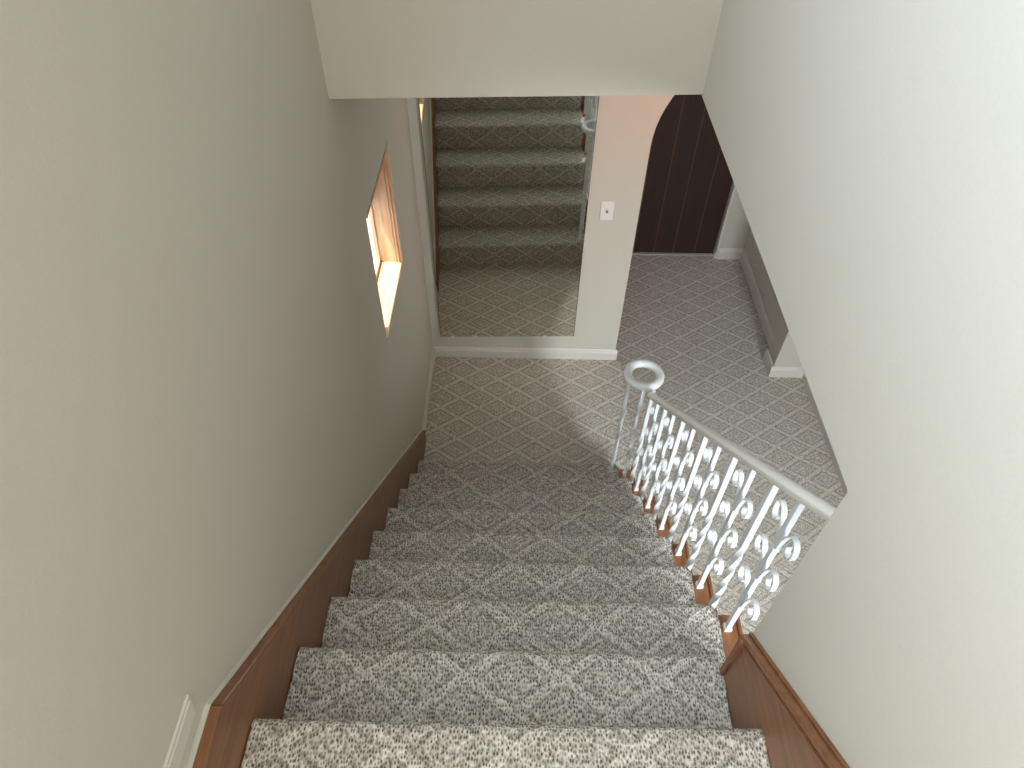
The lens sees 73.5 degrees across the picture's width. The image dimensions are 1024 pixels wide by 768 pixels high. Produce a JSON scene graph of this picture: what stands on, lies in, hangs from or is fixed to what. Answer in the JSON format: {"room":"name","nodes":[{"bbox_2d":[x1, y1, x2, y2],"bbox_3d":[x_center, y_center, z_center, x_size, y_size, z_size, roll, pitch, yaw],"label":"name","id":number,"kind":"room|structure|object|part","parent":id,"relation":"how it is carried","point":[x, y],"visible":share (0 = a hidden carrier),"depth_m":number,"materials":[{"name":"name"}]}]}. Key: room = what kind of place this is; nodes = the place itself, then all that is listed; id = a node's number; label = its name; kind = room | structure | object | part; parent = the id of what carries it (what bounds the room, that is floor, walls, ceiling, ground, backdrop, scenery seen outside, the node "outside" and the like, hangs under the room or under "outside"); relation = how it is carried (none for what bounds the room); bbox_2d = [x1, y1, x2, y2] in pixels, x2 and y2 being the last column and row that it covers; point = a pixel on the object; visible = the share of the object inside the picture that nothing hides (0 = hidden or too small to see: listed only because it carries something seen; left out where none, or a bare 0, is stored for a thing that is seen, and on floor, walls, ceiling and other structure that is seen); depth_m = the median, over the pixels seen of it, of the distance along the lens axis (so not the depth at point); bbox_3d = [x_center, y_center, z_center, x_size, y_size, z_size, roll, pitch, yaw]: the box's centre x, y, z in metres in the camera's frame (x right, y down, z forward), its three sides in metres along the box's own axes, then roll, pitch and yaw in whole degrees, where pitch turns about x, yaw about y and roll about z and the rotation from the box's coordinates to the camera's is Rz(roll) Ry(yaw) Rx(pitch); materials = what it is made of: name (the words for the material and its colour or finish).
{"room":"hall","nodes":[
{"label":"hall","id":0,"kind":"room"},
{"bbox_2d":[0,0,432,767],"bbox_3d":[-0.604,0.310,1.349,0.153,4.500,5.120,1,48,0],"label":"wall","id":1,"kind":"structure","parent":0,"point":[202,384],"depth_m":1.05,"materials":[{"name":"paint"}]},
{"bbox_2d":[163,694,195,767],"bbox_3d":[-0.532,0.676,1.000,0.008,0.054,0.411,1,48,0],"label":"trim","id":2,"kind":"structure","parent":1,"relation":"attached to","point":[177,746],"depth_m":1.09,"materials":[{"name":"paint"}]},
{"bbox_2d":[366,140,403,342],"bbox_3d":[-0.559,-0.570,2.769,0.116,0.607,0.528,1,48,0],"label":"window","id":3,"kind":"structure","parent":1,"relation":"in","point":[382,210],"depth_m":2.99,"materials":[{"name":"brown wood"}]},
{"bbox_3d":[-0.609,-0.571,2.768,0.016,0.589,0.510,1,48,0],"label":"sash","id":4,"kind":"part","parent":3,"relation":"part of","materials":[{"name":"white wood"}]},
{"bbox_3d":[-0.554,-0.371,2.978,0.100,0.012,0.498,1,48,0],"label":"sill","id":5,"kind":"part","parent":3,"relation":"part of","materials":[{"name":"brown wood"}]},
{"bbox_2d":[422,346,434,433],"bbox_3d":[-0.505,0.042,4.171,0.012,0.082,0.690,1,48,0],"label":"baseboard","id":6,"kind":"structure","parent":1,"relation":"attached to","point":[426,409],"depth_m":4.15,"materials":[{"name":"paint"}]},
{"bbox_2d":[310,0,722,98],"bbox_3d":[0.027,-1.490,1.244,1.042,1.914,0.188,1,48,0],"label":"wall header","id":7,"kind":"structure","parent":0,"point":[368,48],"depth_m":1.81,"materials":[{"name":"paint"}]},
{"bbox_2d":[424,357,635,482],"bbox_3d":[0.090,0.267,4.158,1.210,0.190,1.028,1,48,0],"label":"floor","id":8,"kind":"structure","parent":0,"point":[523,410],"depth_m":4.12,"materials":[{"name":"carpet"}]},
{"bbox_2d":[406,95,801,366],"bbox_3d":[0.731,-0.893,3.757,2.652,2.575,0.180,1,48,0],"label":"wall","id":9,"kind":"structure","parent":0,"point":[626,125],"depth_m":3.70,"materials":[{"name":"paint"}]},
{"bbox_2d":[419,96,598,337],"bbox_3d":[-0.019,-0.903,3.610,0.830,1.808,0.016,0,48,-1],"label":"wall mirror","id":10,"kind":"object","parent":9,"relation":"attached to","point":[508,179],"visible":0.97,"depth_m":3.58,"materials":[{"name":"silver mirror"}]},
{"bbox_2d":[435,346,617,359],"bbox_3d":[0.089,-0.197,4.395,1.166,0.082,0.014,1,48,0],"label":"baseboard","id":11,"kind":"structure","parent":9,"relation":"attached to","point":[440,351],"depth_m":4.38,"materials":[{"name":"paint"}]},
{"bbox_2d":[599,201,614,219],"bbox_3d":[0.499,-0.906,3.599,0.070,0.114,0.020,1,48,0],"label":"light switch","id":12,"kind":"object","parent":9,"relation":"attached to","point":[607,207],"visible":1,"depth_m":3.60,"materials":[{"name":"plastic"}]},
{"bbox_2d":[616,255,844,633],"bbox_3d":[0.767,1.311,3.409,2.915,0.130,6.650,1,48,0],"label":"floor","id":13,"kind":"structure","parent":0,"point":[696,318],"depth_m":4.45,"materials":[{"name":"carpet"}]},
{"bbox_2d":[186,430,849,767],"bbox_3d":[0.054,0.549,2.368,1.164,2.422,2.455,1,48,0],"label":"staircase","id":14,"kind":"structure","parent":13,"relation":"on","point":[467,614],"depth_m":1.62,"materials":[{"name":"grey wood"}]},
{"bbox_3d":[-0.514,0.572,2.407,0.028,1.816,2.455,1,48,0],"label":"skirt moulding","id":15,"kind":"part","parent":14,"relation":"part of","materials":[{"name":"brown wood"}]},
{"bbox_2d":[609,359,835,631],"bbox_3d":[0.601,0.347,2.389,0.177,1.966,1.502,-2,48,-2],"label":"stair railing","id":16,"kind":"object","parent":14,"relation":"on","point":[804,497],"visible":0.98,"depth_m":2.05,"materials":[{"name":"white metal"}]},
{"bbox_3d":[0.592,0.150,2.031,0.051,1.172,1.314,1,48,0],"label":"handrail","id":17,"kind":"part","parent":16,"relation":"part of","materials":[{"name":"white metal"}]},
{"bbox_3d":[0.496,0.708,1.217,0.024,0.922,0.589,1,48,0],"label":"skirt moulding","id":18,"kind":"part","parent":14,"relation":"part of","materials":[{"name":"brown wood"}]},
{"bbox_2d":[715,190,782,334],"bbox_3d":[1.949,-1.426,4.256,0.660,2.575,1.320,1,48,0],"label":"wall","id":19,"kind":"structure","parent":0,"point":[737,233],"depth_m":5.10,"materials":[{"name":"paint"}]},
{"bbox_2d":[632,252,712,255],"bbox_3d":[1.117,-1.040,5.449,0.960,0.012,0.035,1,48,0],"label":"trim","id":20,"kind":"structure","parent":19,"relation":"attached to","point":[633,253],"depth_m":5.44,"materials":[{"name":"paint"}]},
{"bbox_2d":[713,182,735,257],"bbox_3d":[1.616,-1.713,4.677,0.021,2.070,0.060,1,48,0],"label":"trim","id":21,"kind":"structure","parent":19,"relation":"attached to","point":[733,188],"depth_m":5.18,"materials":[{"name":"paint"}]},
{"bbox_2d":[701,0,1023,767],"bbox_3d":[0.565,0.738,0.889,0.120,4.370,3.906,1,48,0],"label":"wall","id":22,"kind":"structure","parent":0,"point":[873,150],"depth_m":0.91,"materials":[{"name":"paint"}]},
{"bbox_3d":[1.964,1.036,2.023,0.100,2.575,5.034,1,48,0],"label":"wall","id":23,"kind":"structure","parent":0,"visible":0},
{"bbox_2d":[716,248,847,494],"bbox_3d":[1.873,1.304,3.275,0.283,0.100,6.312,-1,48,-2],"label":"baseboard","id":24,"kind":"structure","parent":23,"relation":"attached to","point":[723,253],"depth_m":4.71,"materials":[{"name":"paint"}]},
{"bbox_3d":[1.420,-1.454,4.275,1.720,2.575,1.370,1,48,0],"label":"wall","id":25,"kind":"structure","parent":0,"visible":0},
{"bbox_2d":[633,94,732,252],"bbox_3d":[1.133,-1.808,4.647,0.950,2.208,0.055,1,48,0],"label":"door","id":26,"kind":"structure","parent":25,"relation":"in","point":[688,182],"depth_m":5.00,"materials":[{"name":"brown wood"}]}
]}

